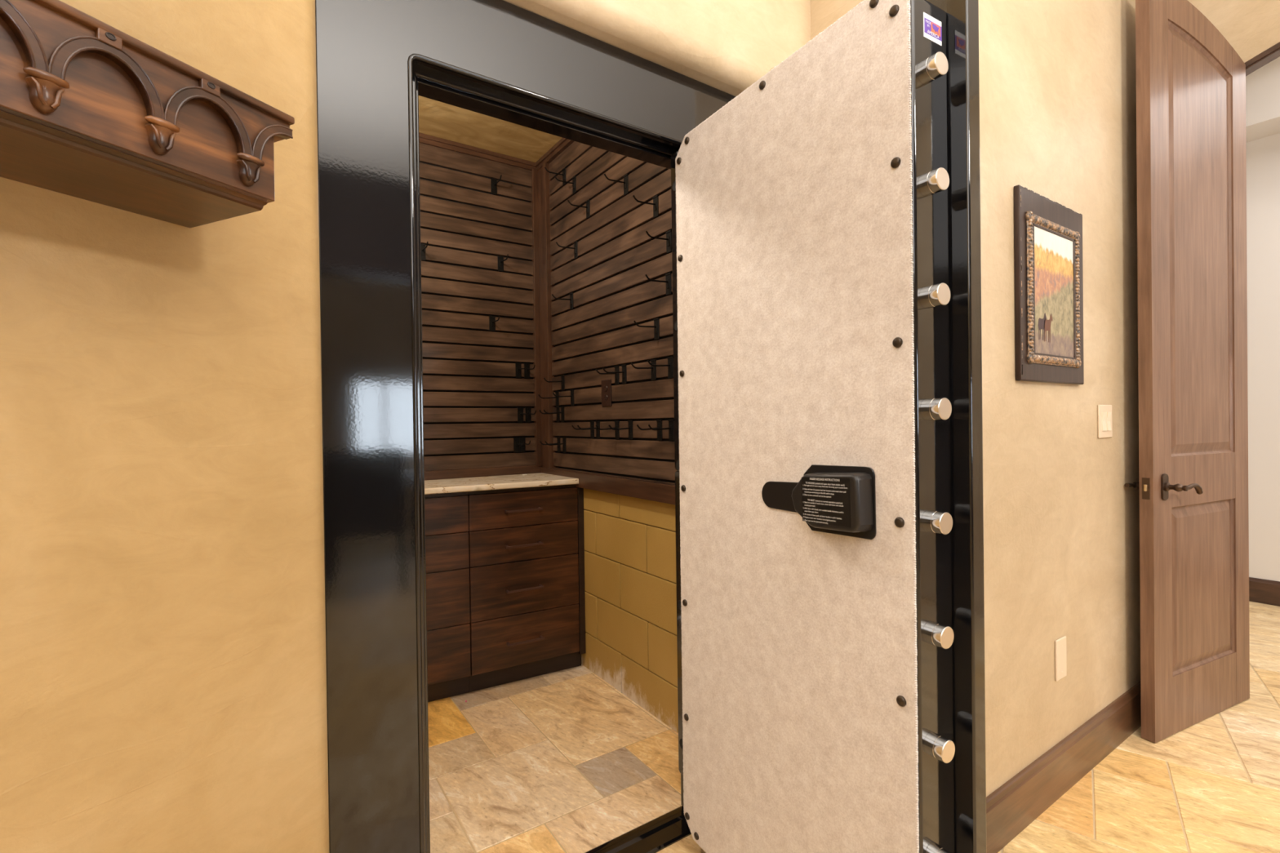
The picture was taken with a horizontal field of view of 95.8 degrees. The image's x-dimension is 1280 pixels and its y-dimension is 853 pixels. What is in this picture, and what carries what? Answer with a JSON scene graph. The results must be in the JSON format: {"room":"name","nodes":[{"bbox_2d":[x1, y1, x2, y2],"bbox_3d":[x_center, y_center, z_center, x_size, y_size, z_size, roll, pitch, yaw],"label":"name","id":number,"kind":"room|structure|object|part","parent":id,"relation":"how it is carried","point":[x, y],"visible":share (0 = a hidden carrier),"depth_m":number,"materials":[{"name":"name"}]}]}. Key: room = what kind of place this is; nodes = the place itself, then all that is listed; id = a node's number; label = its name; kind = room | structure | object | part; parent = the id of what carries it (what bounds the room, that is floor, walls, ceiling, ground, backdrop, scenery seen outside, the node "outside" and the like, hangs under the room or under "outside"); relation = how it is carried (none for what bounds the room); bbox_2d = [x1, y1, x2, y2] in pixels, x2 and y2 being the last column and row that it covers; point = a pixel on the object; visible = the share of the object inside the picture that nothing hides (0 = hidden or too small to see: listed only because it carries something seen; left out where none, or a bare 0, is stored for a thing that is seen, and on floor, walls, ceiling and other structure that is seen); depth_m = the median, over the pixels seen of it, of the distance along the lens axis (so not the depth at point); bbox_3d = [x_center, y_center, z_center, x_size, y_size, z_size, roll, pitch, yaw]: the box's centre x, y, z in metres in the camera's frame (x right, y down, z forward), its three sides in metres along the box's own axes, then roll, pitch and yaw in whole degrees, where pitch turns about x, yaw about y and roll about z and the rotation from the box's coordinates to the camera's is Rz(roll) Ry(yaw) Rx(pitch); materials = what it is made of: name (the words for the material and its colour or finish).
{"room":"home hallway","nodes":[
{"label":"home hallway","id":0,"kind":"room"},
{"bbox_2d":[0,0,329,852],"bbox_3d":[-1.329,-0.365,-0.301,0.159,3.200,3.247,-1,0,24],"label":"wall","id":1,"kind":"structure","parent":0,"point":[163,658],"depth_m":0.88,"materials":[{"name":"beige paint"}]},
{"bbox_2d":[0,0,294,227],"bbox_3d":[-0.767,-0.378,0.512,0.206,0.142,0.831,-1,0,24],"label":"wall shelf","id":2,"kind":"object","parent":1,"relation":"attached to","point":[90,110],"visible":1,"depth_m":0.69,"materials":[{"name":"brown wood"}]},
{"bbox_3d":[-0.781,-0.314,0.502,0.187,0.014,0.800,-1,0,24],"label":"molding","id":3,"kind":"part","parent":2,"relation":"part of","materials":[{"name":"brown wood"}]},
{"bbox_3d":[-0.679,-0.402,0.492,0.008,0.075,0.790,-1,0,24],"label":"spandrel panel","id":4,"kind":"part","parent":2,"relation":"part of","materials":[{"name":"brown wood"}]},
{"bbox_3d":[-0.700,-0.444,0.482,0.054,0.010,0.831,-1,0,24],"label":"rail","id":5,"kind":"part","parent":2,"relation":"part of","materials":[{"name":"brown wood"}]},
{"bbox_2d":[418,95,562,162],"bbox_3d":[-0.934,-1.468,2.043,2.180,0.075,1.734,-1,0,-34],"label":"ceiling","id":6,"kind":"structure","parent":0,"point":[438,119],"depth_m":2.82,"materials":[{"name":"beige paint"}]},
{"bbox_2d":[427,664,681,852],"bbox_3d":[-0.889,1.216,2.039,1.972,0.003,1.580,-1,0,-34],"label":"floor","id":7,"kind":"structure","parent":0,"point":[564,761],"depth_m":2.05,"materials":[{"name":"tile"}]},
{"bbox_2d":[424,491,471,702],"bbox_3d":[-1.079,0.754,2.585,0.557,0.918,0.379,-1,0,-30],"label":"base cabinet","id":8,"kind":"object","parent":7,"relation":"on","point":[446,514],"visible":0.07,"depth_m":2.54,"materials":[{"name":"brown wood"}]},
{"bbox_3d":[-1.011,0.393,2.456,0.554,0.160,0.019,-1,0,-30],"label":"drawer","id":9,"kind":"part","parent":8,"relation":"part of","materials":[{"name":"brown wood"}]},
{"bbox_3d":[-1.009,0.556,2.457,0.554,0.158,0.019,-1,0,-30],"label":"drawer","id":10,"kind":"part","parent":8,"relation":"part of","materials":[{"name":"brown wood"}]},
{"bbox_3d":[-1.006,0.761,2.458,0.554,0.244,0.019,-1,0,-30],"label":"drawer","id":11,"kind":"part","parent":8,"relation":"part of","materials":[{"name":"brown wood"}]},
{"bbox_3d":[-1.003,1.004,2.460,0.554,0.234,0.019,-1,0,-30],"label":"drawer","id":12,"kind":"part","parent":8,"relation":"part of","materials":[{"name":"brown wood"}]},
{"bbox_2d":[467,484,586,692],"bbox_3d":[-0.593,0.746,2.862,0.560,0.918,0.379,-1,0,-30],"label":"base cabinet","id":13,"kind":"object","parent":7,"relation":"on","point":[526,544],"visible":0.96,"depth_m":2.72,"materials":[{"name":"brown wood"}]},
{"bbox_2d":[424,472,578,494],"bbox_3d":[-0.875,0.276,2.695,1.176,0.026,0.440,-1,0,-34],"label":"countertop","id":14,"kind":"structure","parent":13,"relation":"on","point":[531,480],"depth_m":2.72,"materials":[{"name":"stone"}]},
{"bbox_3d":[-0.537,0.548,2.727,0.525,0.158,0.019,-1,0,-30],"label":"drawer","id":15,"kind":"part","parent":13,"relation":"part of","materials":[{"name":"brown wood"}]},
{"bbox_3d":[-0.539,0.385,2.725,0.525,0.160,0.019,-1,0,-30],"label":"drawer","id":16,"kind":"part","parent":13,"relation":"part of","materials":[{"name":"brown wood"}]},
{"bbox_3d":[-0.542,0.389,2.694,0.176,0.010,0.036,-1,0,-30],"label":"handle","id":17,"kind":"part","parent":13,"relation":"part of","materials":[{"name":"brown metal"}]},
{"bbox_3d":[-0.535,0.753,2.728,0.525,0.244,0.019,-1,0,-30],"label":"drawer","id":18,"kind":"part","parent":13,"relation":"part of","materials":[{"name":"brown wood"}]},
{"bbox_3d":[-0.540,0.552,2.695,0.176,0.010,0.036,-1,0,-30],"label":"handle","id":19,"kind":"part","parent":13,"relation":"part of","materials":[{"name":"brown metal"}]},
{"bbox_3d":[-0.531,0.996,2.729,0.525,0.234,0.019,-1,0,-30],"label":"drawer","id":20,"kind":"part","parent":13,"relation":"part of","materials":[{"name":"brown wood"}]},
{"bbox_3d":[-0.537,0.757,2.697,0.176,0.010,0.036,-1,0,-30],"label":"handle","id":21,"kind":"part","parent":13,"relation":"part of","materials":[{"name":"brown wood"}]},
{"bbox_3d":[-0.534,1.000,2.698,0.176,0.010,0.036,-1,0,-30],"label":"handle","id":22,"kind":"part","parent":13,"relation":"part of","materials":[{"name":"brown wood"}]},
{"bbox_2d":[581,488,678,733],"bbox_3d":[-0.072,-0.118,2.648,0.112,2.655,1.530,-1,0,-34],"label":"wall","id":23,"kind":"structure","parent":0,"point":[630,586],"depth_m":2.51,"materials":[{"name":"paint"}]},
{"bbox_2d":[418,132,573,170],"bbox_3d":[-0.946,-1.410,2.053,1.970,0.041,1.515,-1,0,-34],"label":"trim","id":24,"kind":"structure","parent":23,"relation":"attached to","point":[559,147],"depth_m":2.98,"materials":[{"name":"brown wood"}]},
{"bbox_2d":[530,161,555,469],"bbox_3d":[-0.528,-0.591,3.151,0.068,1.635,0.159,-1,0,-34],"label":"trim","id":25,"kind":"structure","parent":23,"relation":"attached to","point":[541,241],"depth_m":3.15,"materials":[{"name":"brown wood"}]},
{"bbox_2d":[541,467,675,504],"bbox_3d":[-0.118,0.261,2.589,0.042,0.073,1.485,-1,0,-34],"label":"trim","id":26,"kind":"structure","parent":23,"relation":"attached to","point":[645,490],"depth_m":2.48,"materials":[{"name":"brown wood"}]},
{"bbox_2d":[549,141,676,484],"bbox_3d":[-0.088,-0.592,2.539,0.022,1.635,1.355,-1,0,-34],"label":"slatwall","id":27,"kind":"object","parent":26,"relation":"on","point":[608,281],"visible":0.62,"depth_m":2.58,"materials":[{"name":"brown wood"}]},
{"bbox_2d":[537,391,560,406],"bbox_3d":[-0.475,-0.144,3.014,0.120,0.082,0.032,-1,0,-34],"label":"hook","id":28,"kind":"object","parent":27,"relation":"attached to","point":[556,392],"visible":0.98,"depth_m":3.03,"materials":[{"name":"black metal"}]},
{"bbox_2d":[538,406,560,422],"bbox_3d":[-0.470,-0.063,3.009,0.120,0.082,0.032,-1,0,-34],"label":"hook","id":29,"kind":"object","parent":27,"relation":"attached to","point":[557,407],"visible":0.88,"depth_m":3.03,"materials":[{"name":"black metal"}]},
{"bbox_2d":[539,436,561,453],"bbox_3d":[-0.466,0.097,3.008,0.120,0.082,0.032,-1,0,-34],"label":"hook","id":30,"kind":"object","parent":27,"relation":"attached to","point":[557,437],"visible":0.93,"depth_m":3.02,"materials":[{"name":"black metal"}]},
{"bbox_2d":[542,405,565,422],"bbox_3d":[-0.440,-0.063,2.964,0.120,0.082,0.032,-1,0,-34],"label":"hook","id":31,"kind":"object","parent":27,"relation":"attached to","point":[562,412],"visible":1,"depth_m":2.98,"materials":[{"name":"black metal"}]},
{"bbox_2d":[543,374,566,391],"bbox_3d":[-0.438,-0.224,2.957,0.120,0.082,0.032,-1,0,-34],"label":"hook","id":32,"kind":"object","parent":27,"relation":"attached to","point":[562,381],"visible":1,"depth_m":2.97,"materials":[{"name":"black metal"}]},
{"bbox_2d":[544,167,566,185],"bbox_3d":[-0.424,-1.268,2.910,0.120,0.082,0.032,-1,0,-34],"label":"hook","id":33,"kind":"object","parent":27,"relation":"attached to","point":[563,174],"visible":1,"depth_m":2.93,"materials":[{"name":"black metal"}]},
{"bbox_2d":[544,437,567,453],"bbox_3d":[-0.430,0.097,2.954,0.120,0.082,0.032,-1,0,-34],"label":"hook","id":34,"kind":"object","parent":27,"relation":"attached to","point":[563,443],"visible":1,"depth_m":2.97,"materials":[{"name":"black metal"}]},
{"bbox_2d":[551,292,574,310],"bbox_3d":[-0.382,-0.626,2.864,0.120,0.082,0.032,-1,0,-34],"label":"hook","id":35,"kind":"object","parent":27,"relation":"attached to","point":[571,299],"visible":1,"depth_m":2.88,"materials":[{"name":"black metal"}]},
{"bbox_2d":[552,389,575,405],"bbox_3d":[-0.379,-0.144,2.873,0.120,0.082,0.032,-1,0,-34],"label":"hook","id":36,"kind":"object","parent":27,"relation":"attached to","point":[571,396],"visible":1,"depth_m":2.89,"materials":[{"name":"black metal"}]},
{"bbox_2d":[554,175,576,194],"bbox_3d":[-0.364,-1.188,2.822,0.120,0.082,0.032,-1,0,-34],"label":"hook","id":37,"kind":"object","parent":27,"relation":"attached to","point":[574,179],"visible":1,"depth_m":2.84,"materials":[{"name":"black metal"}]},
{"bbox_2d":[555,240,578,258],"bbox_3d":[-0.355,-0.867,2.818,0.120,0.082,0.032,-1,0,-34],"label":"hook","id":38,"kind":"object","parent":27,"relation":"attached to","point":[575,243],"visible":1,"depth_m":2.83,"materials":[{"name":"black metal"}]},
{"bbox_2d":[567,199,590,218],"bbox_3d":[-0.286,-1.028,2.711,0.120,0.082,0.032,-1,0,-34],"label":"hook","id":39,"kind":"object","parent":27,"relation":"attached to","point":[588,202],"visible":1,"depth_m":2.73,"materials":[{"name":"black metal"}]},
{"bbox_2d":[571,421,595,438],"bbox_3d":[-0.266,0.016,2.709,0.120,0.082,0.032,-1,0,-34],"label":"hook","id":40,"kind":"object","parent":27,"relation":"attached to","point":[592,423],"visible":0.88,"depth_m":2.73,"materials":[{"name":"black metal"}]},
{"bbox_2d":[577,421,601,438],"bbox_3d":[-0.236,0.016,2.664,0.120,0.082,0.032,-1,0,-34],"label":"hook","id":41,"kind":"object","parent":27,"relation":"attached to","point":[597,423],"visible":0.94,"depth_m":2.68,"materials":[{"name":"black metal"}]},
{"bbox_2d":[601,379,611,406],"bbox_3d":[-0.154,-0.152,2.619,0.010,0.120,0.082,-1,0,-34],"label":"wall outlet","id":42,"kind":"object","parent":27,"relation":"attached to","point":[606,384],"visible":1,"depth_m":2.61,"materials":[{"name":"brown plastic"}]},
{"bbox_2d":[603,394,607,400],"bbox_3d":[-0.156,-0.131,2.617,0.003,0.029,0.034,-1,0,-34],"label":"receptacle","id":43,"kind":"object","parent":42,"relation":"attached to","point":[605,396],"depth_m":2.62,"materials":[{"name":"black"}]},
{"bbox_2d":[603,385,607,391],"bbox_3d":[-0.157,-0.172,2.616,0.003,0.029,0.034,-1,0,-34],"label":"receptacle","id":44,"kind":"object","parent":42,"relation":"attached to","point":[605,387],"depth_m":2.61,"materials":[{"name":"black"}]},
{"bbox_2d":[595,420,621,439],"bbox_3d":[-0.141,0.016,2.524,0.120,0.082,0.032,-1,0,-34],"label":"hook","id":45,"kind":"object","parent":27,"relation":"attached to","point":[616,422],"visible":0.91,"depth_m":2.54,"materials":[{"name":"black metal"}]},
{"bbox_2d":[595,365,621,384],"bbox_3d":[-0.141,-0.225,2.518,0.120,0.082,0.032,-1,0,-34],"label":"hook","id":46,"kind":"object","parent":27,"relation":"attached to","point":[616,367],"visible":0.96,"depth_m":2.54,"materials":[{"name":"black metal"}]},
{"bbox_2d":[602,364,628,383],"bbox_3d":[-0.108,-0.225,2.469,0.120,0.082,0.032,-1,0,-34],"label":"hook","id":47,"kind":"object","parent":27,"relation":"attached to","point":[624,366],"visible":1,"depth_m":2.49,"materials":[{"name":"black metal"}]},
{"bbox_2d":[604,173,629,195],"bbox_3d":[-0.100,-1.028,2.436,0.120,0.082,0.032,-1,0,-34],"label":"hook","id":48,"kind":"object","parent":27,"relation":"attached to","point":[625,182],"visible":1,"depth_m":2.45,"materials":[{"name":"black metal"}]},
{"bbox_2d":[608,420,635,439],"bbox_3d":[-0.080,0.015,2.434,0.120,0.082,0.032,-1,0,-34],"label":"hook","id":49,"kind":"object","parent":27,"relation":"attached to","point":[630,422],"visible":1,"depth_m":2.45,"materials":[{"name":"black metal"}]},
{"bbox_2d":[631,359,657,380],"bbox_3d":[0.014,-0.226,2.288,0.120,0.082,0.032,-1,0,-34],"label":"hook","id":50,"kind":"object","parent":27,"relation":"attached to","point":[653,369],"visible":0.94,"depth_m":2.31,"materials":[{"name":"black metal"}]},
{"bbox_2d":[632,195,659,217],"bbox_3d":[0.022,-0.868,2.259,0.120,0.082,0.032,-1,0,-34],"label":"hook","id":51,"kind":"object","parent":27,"relation":"attached to","point":[655,203],"visible":1,"depth_m":2.28,"materials":[{"name":"black metal"}]},
{"bbox_2d":[633,317,660,339],"bbox_3d":[0.026,-0.386,2.266,0.120,0.082,0.032,-1,0,-34],"label":"hook","id":52,"kind":"object","parent":27,"relation":"attached to","point":[656,323],"visible":1,"depth_m":2.29,"materials":[{"name":"black metal"}]},
{"bbox_2d":[636,419,664,440],"bbox_3d":[0.037,0.015,2.260,0.120,0.082,0.032,-1,0,-34],"label":"hook","id":53,"kind":"object","parent":27,"relation":"attached to","point":[659,421],"visible":0.94,"depth_m":2.28,"materials":[{"name":"black metal"}]},
{"bbox_2d":[645,229,671,253],"bbox_3d":[0.071,-0.708,2.191,0.120,0.082,0.032,-1,0,-34],"label":"hook","id":54,"kind":"object","parent":27,"relation":"attached to","point":[668,233],"visible":0.94,"depth_m":2.21,"materials":[{"name":"black metal"}]},
{"bbox_2d":[644,272,672,295],"bbox_3d":[0.070,-0.547,2.197,0.120,0.082,0.032,-1,0,-34],"label":"hook","id":55,"kind":"object","parent":27,"relation":"attached to","point":[668,275],"visible":0.98,"depth_m":2.21,"materials":[{"name":"black metal"}]},
{"bbox_2d":[647,356,673,378],"bbox_3d":[0.077,-0.226,2.194,0.120,0.082,0.032,-1,0,-34],"label":"hook","id":56,"kind":"object","parent":27,"relation":"attached to","point":[670,359],"visible":0.94,"depth_m":2.21,"materials":[{"name":"black metal"}]},
{"bbox_2d":[648,419,674,440],"bbox_3d":[0.080,0.015,2.196,0.120,0.082,0.032,-1,0,-34],"label":"hook","id":57,"kind":"object","parent":27,"relation":"attached to","point":[671,422],"visible":0.96,"depth_m":2.21,"materials":[{"name":"black metal"}]},
{"bbox_2d":[503,0,810,96],"bbox_3d":[-0.110,-1.511,1.495,1.535,0.964,0.094,-1,0,-34],"label":"wall","id":58,"kind":"structure","parent":0,"point":[726,46],"depth_m":1.65,"materials":[{"name":"beige paint"}]},
{"bbox_2d":[656,601,1279,852],"bbox_3d":[2.075,1.193,-0.558,8.060,0.003,6.040,-1,0,-34],"label":"floor","id":59,"kind":"structure","parent":0,"point":[1212,785],"depth_m":1.87,"materials":[{"name":"tile"}]},
{"bbox_2d":[809,0,1140,796],"bbox_3d":[1.506,-0.420,2.312,2.025,3.200,0.542,-1,0,-34],"label":"wall","id":60,"kind":"structure","parent":0,"point":[1058,77],"depth_m":1.90,"materials":[{"name":"beige paint"}]},
{"bbox_2d":[1013,184,1084,384],"bbox_3d":[1.313,-0.428,1.837,0.470,0.579,0.028,-1,0,-34],"label":"framed painting","id":61,"kind":"object","parent":60,"relation":"attached to","point":[1048,234],"visible":1,"depth_m":1.80,"materials":[{"name":"fabric"}]},
{"bbox_2d":[1054,635,1066,681],"bbox_3d":[1.373,0.757,1.887,0.076,0.132,0.008,-1,0,-34],"label":"wall plate","id":62,"kind":"object","parent":60,"relation":"attached to","point":[1060,661],"visible":1,"depth_m":1.88,"materials":[{"name":"beige plastic"}]},
{"bbox_2d":[986,680,1141,852],"bbox_3d":[1.672,1.102,2.083,2.030,0.155,0.018,-1,0,-34],"label":"baseboard","id":63,"kind":"structure","parent":60,"relation":"attached to","point":[1015,805],"depth_m":1.84,"materials":[{"name":"brown wood"}]},
{"bbox_2d":[1097,404,1112,438],"bbox_3d":[1.693,-0.019,2.104,0.124,0.120,0.010,-1,0,-34],"label":"light switch","id":64,"kind":"object","parent":60,"relation":"attached to","point":[1104,411],"visible":1,"depth_m":2.09,"materials":[{"name":"beige plastic"}]},
{"bbox_2d":[1124,0,1249,742],"bbox_3d":[2.229,-0.249,2.302,0.784,2.832,0.161,-1,0,-25],"label":"door","id":65,"kind":"structure","parent":60,"relation":"in","point":[1193,483],"depth_m":2.26,"materials":[{"name":"brown wood"}]},
{"bbox_3d":[1.882,0.224,2.217,0.058,0.017,0.016,-1,0,-25],"label":"lever","id":66,"kind":"part","parent":65,"relation":"part of","materials":[{"name":"brown metal"}]},
{"bbox_3d":[1.885,0.231,2.156,0.001,0.080,0.024,-1,0,-25],"label":"latch plate","id":67,"kind":"part","parent":65,"relation":"part of","materials":[{"name":"brown metal"}]},
{"bbox_3d":[2.040,0.232,2.135,0.114,0.043,0.020,-1,0,-24],"label":"lever","id":68,"kind":"part","parent":65,"relation":"part of","materials":[{"name":"brown metal"}]},
{"bbox_3d":[2.228,-0.716,2.317,0.522,1.654,0.035,-1,0,-25],"label":"panel","id":69,"kind":"part","parent":65,"relation":"part of","materials":[{"name":"brown wood"}]},
{"bbox_3d":[2.245,0.625,2.326,0.522,0.644,0.035,-1,0,-25],"label":"panel","id":70,"kind":"part","parent":65,"relation":"part of","materials":[{"name":"brown wood"}]},
{"bbox_2d":[1187,0,1279,62],"bbox_3d":[4.024,-0.441,0.427,0.060,3.200,5.403,-1,0,-34],"label":"wall","id":71,"kind":"structure","parent":0,"point":[1251,27],"depth_m":2.47,"materials":[{"name":"beige paint"}]},
{"bbox_2d":[1244,41,1279,75],"bbox_3d":[3.044,-1.599,1.836,0.070,0.178,1.650,-1,0,-34],"label":"trim","id":72,"kind":"structure","parent":71,"relation":"attached to","point":[1273,52],"depth_m":2.44,"materials":[{"name":"brown wood"}]},
{"bbox_2d":[1245,133,1279,581],"bbox_3d":[3.853,-0.551,2.421,1.890,3.400,5.100,-1,0,-34],"label":"wall","id":73,"kind":"structure","parent":0,"point":[1263,154],"depth_m":3.71,"materials":[{"name":"white paint"}]},
{"bbox_2d":[1245,56,1279,142],"bbox_3d":[4.409,-2.054,2.800,0.300,0.415,4.900,-1,0,-34],"label":"ceiling","id":74,"kind":"structure","parent":73,"relation":"attached to","point":[1262,85],"depth_m":3.50,"materials":[{"name":"white paint"}]},
{"bbox_2d":[1248,577,1279,606],"bbox_3d":[4.567,1.059,2.899,0.018,0.155,4.900,-1,0,-34],"label":"baseboard","id":75,"kind":"structure","parent":73,"relation":"attached to","point":[1263,591],"depth_m":3.71,"materials":[{"name":"brown wood"}]},
{"bbox_3d":[-1.379,-0.106,2.728,2.170,2.645,0.095,-1,0,-34],"label":"wall","id":76,"kind":"structure","parent":0,"visible":0},
{"bbox_2d":[418,142,535,471],"bbox_3d":[-1.367,-0.584,2.662,1.930,1.620,0.029,-1,0,-34],"label":"slatwall","id":77,"kind":"object","parent":76,"relation":"attached to","point":[473,393],"visible":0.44,"depth_m":2.99,"materials":[{"name":"brown wood"}]},
{"bbox_2d":[420,241,428,260],"bbox_3d":[-1.043,-0.858,2.803,0.032,0.082,0.120,-1,0,-34],"label":"hook","id":78,"kind":"object","parent":77,"relation":"attached to","point":[423,246],"visible":0.75,"depth_m":2.84,"materials":[{"name":"black metal"}]},
{"bbox_2d":[488,315,499,331],"bbox_3d":[-0.750,-0.541,3.000,0.032,0.082,0.120,-1,0,-34],"label":"hook","id":79,"kind":"object","parent":77,"relation":"attached to","point":[492,320],"visible":1,"depth_m":3.04,"materials":[{"name":"black metal"}]},
{"bbox_2d":[490,174,502,195],"bbox_3d":[-0.742,-1.264,3.007,0.032,0.082,0.120,-1,0,-34],"label":"hook","id":80,"kind":"object","parent":77,"relation":"attached to","point":[494,182],"visible":1,"depth_m":3.04,"materials":[{"name":"black metal"}]},
{"bbox_2d":[497,254,508,271],"bbox_3d":[-0.712,-0.863,3.027,0.032,0.082,0.120,-1,0,-34],"label":"hook","id":81,"kind":"object","parent":77,"relation":"attached to","point":[500,259],"visible":1,"depth_m":3.06,"materials":[{"name":"black metal"}]},
{"bbox_2d":[512,437,524,453],"bbox_3d":[-0.637,0.099,3.074,0.032,0.082,0.120,-1,0,-34],"label":"hook","id":82,"kind":"object","parent":77,"relation":"attached to","point":[516,440],"visible":1,"depth_m":3.11,"materials":[{"name":"black metal"}]},
{"bbox_2d":[515,362,526,377],"bbox_3d":[-0.629,-0.303,3.081,0.032,0.082,0.120,-1,0,-34],"label":"hook","id":83,"kind":"object","parent":77,"relation":"attached to","point":[517,365],"visible":1,"depth_m":3.12,"materials":[{"name":"black metal"}]},
{"bbox_2d":[516,407,528,422],"bbox_3d":[-0.619,-0.062,3.087,0.032,0.082,0.120,-1,0,-34],"label":"hook","id":84,"kind":"object","parent":77,"relation":"attached to","point":[520,410],"visible":1,"depth_m":3.12,"materials":[{"name":"black metal"}]},
{"bbox_2d":[519,436,530,452],"bbox_3d":[-0.609,0.099,3.093,0.032,0.082,0.120,-1,0,-34],"label":"hook","id":85,"kind":"object","parent":77,"relation":"attached to","point":[522,447],"visible":0.9,"depth_m":3.13,"materials":[{"name":"black metal"}]},
{"bbox_2d":[523,363,535,378],"bbox_3d":[-0.588,-0.303,3.108,0.032,0.082,0.120,-1,0,-34],"label":"hook","id":86,"kind":"object","parent":77,"relation":"attached to","point":[526,371],"visible":0.99,"depth_m":3.14,"materials":[{"name":"black metal"}]},
{"bbox_2d":[524,407,536,422],"bbox_3d":[-0.582,-0.062,3.112,0.032,0.082,0.120,-1,0,-34],"label":"hook","id":87,"kind":"object","parent":77,"relation":"attached to","point":[527,416],"visible":0.98,"depth_m":3.15,"materials":[{"name":"black metal"}]},
{"bbox_2d":[424,465,542,479],"bbox_3d":[-1.347,0.247,2.667,1.945,0.043,0.040,-1,0,-34],"label":"trim","id":88,"kind":"structure","parent":76,"relation":"attached to","point":[484,472],"depth_m":3.00,"materials":[{"name":"brown wood"}]},
{"bbox_3d":[-0.478,-0.110,1.376,2.150,2.645,0.124,-1,0,-34],"label":"wall","id":89,"kind":"structure","parent":0,"visible":0},
{"bbox_2d":[315,0,736,852],"bbox_3d":[-0.155,0.090,1.571,1.260,2.234,0.126,-1,0,-34],"label":"door frame","id":90,"kind":"structure","parent":89,"relation":"attached to","point":[502,60],"depth_m":1.24,"materials":[{"name":"black metal"}]},
{"bbox_2d":[671,0,986,852],"bbox_3d":[0.354,0.172,1.361,0.206,2.032,0.795,-1,0,-28],"label":"door","id":91,"kind":"structure","parent":89,"relation":"in","point":[826,250],"depth_m":1.16,"materials":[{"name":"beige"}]},
{"bbox_3d":[0.414,0.171,1.388,0.038,2.032,0.787,-1,0,-30],"label":"door plate","id":92,"kind":"part","parent":91,"relation":"part of","materials":[{"name":"black"}]}
]}

